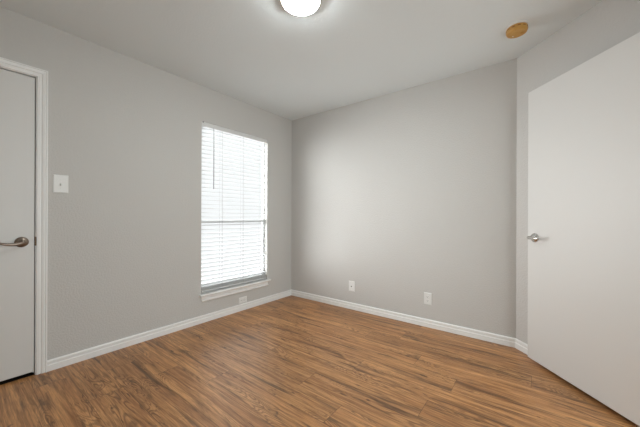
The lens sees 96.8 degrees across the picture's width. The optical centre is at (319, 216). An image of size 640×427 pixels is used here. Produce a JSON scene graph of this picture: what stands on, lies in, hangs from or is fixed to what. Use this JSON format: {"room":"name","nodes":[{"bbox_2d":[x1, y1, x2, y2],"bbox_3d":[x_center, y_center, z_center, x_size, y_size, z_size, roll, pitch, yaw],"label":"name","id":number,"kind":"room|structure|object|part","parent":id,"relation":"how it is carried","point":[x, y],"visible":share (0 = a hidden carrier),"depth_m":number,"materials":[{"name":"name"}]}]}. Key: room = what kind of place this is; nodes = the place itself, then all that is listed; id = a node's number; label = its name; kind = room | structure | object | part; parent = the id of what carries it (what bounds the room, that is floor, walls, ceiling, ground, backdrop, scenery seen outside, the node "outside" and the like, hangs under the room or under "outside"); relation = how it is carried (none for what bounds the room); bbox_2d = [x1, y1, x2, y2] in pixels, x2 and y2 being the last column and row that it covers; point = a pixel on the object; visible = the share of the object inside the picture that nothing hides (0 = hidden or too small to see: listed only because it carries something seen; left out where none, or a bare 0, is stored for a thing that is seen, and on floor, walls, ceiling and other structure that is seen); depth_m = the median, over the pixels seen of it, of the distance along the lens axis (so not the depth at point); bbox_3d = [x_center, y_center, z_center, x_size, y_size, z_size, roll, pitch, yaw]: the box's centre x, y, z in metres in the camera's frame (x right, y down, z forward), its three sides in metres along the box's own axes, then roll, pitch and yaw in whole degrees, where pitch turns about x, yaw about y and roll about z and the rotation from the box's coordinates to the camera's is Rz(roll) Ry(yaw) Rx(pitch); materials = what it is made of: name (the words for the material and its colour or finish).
{"room":"empty bedroom","nodes":[
{"label":"empty bedroom","id":0,"kind":"room"},
{"bbox_2d":[0,7,291,359],"bbox_3d":[-1.531,-0.127,2.581,0.085,2.440,3.840,0,0,38],"label":"wall","id":1,"kind":"structure","parent":0,"point":[124,239],"depth_m":2.40,"materials":[{"name":"grey paint"}]},
{"bbox_2d":[0,69,34,381],"bbox_3d":[-2.173,0.057,1.666,0.097,2.019,0.714,0,0,38],"label":"door","id":2,"kind":"structure","parent":1,"relation":"in","point":[17,91],"depth_m":1.89,"materials":[{"name":"white paint"}]},
{"bbox_3d":[-1.993,0.178,1.835,0.017,0.028,0.129,0,0,38],"label":"lever","id":3,"kind":"part","parent":2,"relation":"part of","materials":[{"name":"silver metal"}]},
{"bbox_3d":[-1.986,0.172,1.894,0.046,0.069,0.069,0,0,38],"label":"handle","id":4,"kind":"part","parent":2,"relation":"part of","materials":[{"name":"silver metal"}]},
{"bbox_2d":[0,57,47,374],"bbox_3d":[-2.205,0.036,1.690,0.104,2.109,0.840,0,0,38],"label":"door frame","id":5,"kind":"structure","parent":1,"relation":"attached to","point":[41,76],"depth_m":1.97,"materials":[{"name":"white wood"}]},
{"bbox_2d":[53,174,68,192],"bbox_3d":[-1.869,-0.235,2.052,0.026,0.131,0.085,0,0,38],"label":"light switch","id":6,"kind":"object","parent":1,"relation":"attached to","point":[60,182],"visible":1,"depth_m":2.05,"materials":[{"name":"white plastic"}]},
{"bbox_2d":[47,290,290,371],"bbox_3d":[-1.159,1.056,2.987,0.016,0.076,2.497,0,0,38],"label":"baseboard","id":7,"kind":"structure","parent":1,"relation":"attached to","point":[62,361],"depth_m":2.52,"materials":[{"name":"white wood"}]},
{"bbox_2d":[199,127,270,301],"bbox_3d":[-0.960,-0.049,3.288,0.126,1.861,0.948,0,0,38],"label":"window","id":8,"kind":"structure","parent":1,"relation":"in","point":[214,294],"depth_m":3.32,"materials":[{"name":"white plastic"}]},
{"bbox_2d":[201,121,266,292],"bbox_3d":[-0.963,-0.096,3.286,0.071,1.768,0.890,0,0,38],"label":"window blind","id":9,"kind":"object","parent":8,"relation":"attached to","point":[205,125],"visible":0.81,"depth_m":3.22,"materials":[{"name":"white plastic"}]},
{"bbox_3d":[-1.087,-0.085,3.136,0.055,1.720,0.014,0,0,38],"label":"ladder cord","id":10,"kind":"part","parent":9,"relation":"part of","materials":[{"name":"grey plastic"}]},
{"bbox_3d":[-0.971,0.779,3.290,0.050,0.019,0.874,0,0,38],"label":"rail","id":11,"kind":"part","parent":9,"relation":"part of","materials":[{"name":"white plastic"}]},
{"bbox_3d":[-0.916,-0.085,3.358,0.055,1.720,0.014,0,0,38],"label":"ladder cord","id":12,"kind":"part","parent":9,"relation":"part of","materials":[{"name":"grey plastic"}]},
{"bbox_3d":[-0.954,0.810,3.280,0.102,0.020,0.948,0,0,38],"label":"sill","id":13,"kind":"part","parent":8,"relation":"part of","materials":[{"name":"white wood"}]},
{"bbox_2d":[239,296,246,303],"bbox_3d":[-0.901,0.978,3.326,0.009,0.072,0.114,0,0,38],"label":"wall outlet","id":14,"kind":"object","parent":1,"relation":"attached to","point":[241,299],"visible":1,"depth_m":3.32,"materials":[{"name":"white plastic"}]},
{"bbox_2d":[0,0,601,119],"bbox_3d":[0.342,-1.391,1.143,4.870,0.100,3.840,0,0,38],"label":"ceiling","id":15,"kind":"structure","parent":0,"point":[263,55],"depth_m":2.13,"materials":[{"name":"paint"}]},
{"bbox_2d":[280,0,320,15],"bbox_3d":[-0.118,-1.311,1.732,0.252,0.062,0.252,0,0,38],"label":"ceiling lamp","id":16,"kind":"object","parent":15,"relation":"attached to","point":[296,7],"visible":1,"depth_m":1.74,"materials":[{"name":"beige glass"}]},
{"bbox_2d":[505,20,528,38],"bbox_3d":[1.387,-1.311,2.004,0.138,0.052,0.138,0,0,38],"label":"smoke detector","id":17,"kind":"object","parent":15,"relation":"attached to","point":[516,29],"visible":1,"depth_m":1.97,"materials":[{"name":"orange plastic"}]},
{"bbox_2d":[0,295,639,426],"bbox_3d":[0.087,1.146,1.332,5.490,0.105,3.840,0,0,38],"label":"floor","id":18,"kind":"structure","parent":0,"point":[289,361],"depth_m":1.88,"materials":[{"name":"wood"}]},
{"bbox_2d":[291,58,516,337],"bbox_3d":[0.686,-0.119,3.222,2.646,2.440,0.120,0,0,38],"label":"wall","id":19,"kind":"structure","parent":0,"point":[402,195],"depth_m":2.90,"materials":[{"name":"grey paint"}]},
{"bbox_2d":[349,281,354,291],"bbox_3d":[0.375,0.828,3.377,0.078,0.120,0.008,0,0,38],"label":"phone jack","id":20,"kind":"object","parent":19,"relation":"attached to","point":[351,283],"visible":1,"depth_m":3.37,"materials":[{"name":"white plastic"}]},
{"bbox_2d":[291,289,515,347],"bbox_3d":[0.620,1.063,3.183,2.596,0.076,0.016,0,0,38],"label":"baseboard","id":21,"kind":"structure","parent":19,"relation":"attached to","point":[477,334],"depth_m":2.90,"materials":[{"name":"white wood"}]},
{"bbox_2d":[424,292,431,304],"bbox_3d":[1.075,0.822,2.837,0.074,0.118,0.009,0,0,38],"label":"wall outlet","id":22,"kind":"object","parent":19,"relation":"attached to","point":[427,296],"visible":1,"depth_m":2.83,"materials":[{"name":"white plastic"}]},
{"bbox_2d":[516,0,639,343],"bbox_3d":[1.799,-0.115,1.968,0.749,2.440,0.749,0,0,38],"label":"wall","id":23,"kind":"structure","parent":0,"point":[608,23],"depth_m":2.10,"materials":[{"name":"grey paint"}]},
{"bbox_2d":[515,339,527,354],"bbox_3d":[1.700,1.067,1.976,0.016,0.076,0.847,0,0,-7],"label":"baseboard","id":24,"kind":"structure","parent":23,"relation":"attached to","point":[523,347],"depth_m":2.32,"materials":[{"name":"white wood"}]},
{"bbox_2d":[527,32,639,425],"bbox_3d":[1.621,0.064,1.810,0.121,2.029,0.772,0,0,-3],"label":"door","id":25,"kind":"structure","parent":23,"relation":"in","point":[583,237],"depth_m":1.71,"materials":[{"name":"white paint"}]},
{"bbox_3d":[1.553,0.158,2.076,0.017,0.022,0.106,0,0,-3],"label":"lever","id":26,"kind":"part","parent":25,"relation":"part of","materials":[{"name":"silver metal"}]},
{"bbox_3d":[1.581,0.158,2.119,0.046,0.069,0.069,0,0,-3],"label":"handle","id":27,"kind":"part","parent":25,"relation":"part of","materials":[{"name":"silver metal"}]}
]}

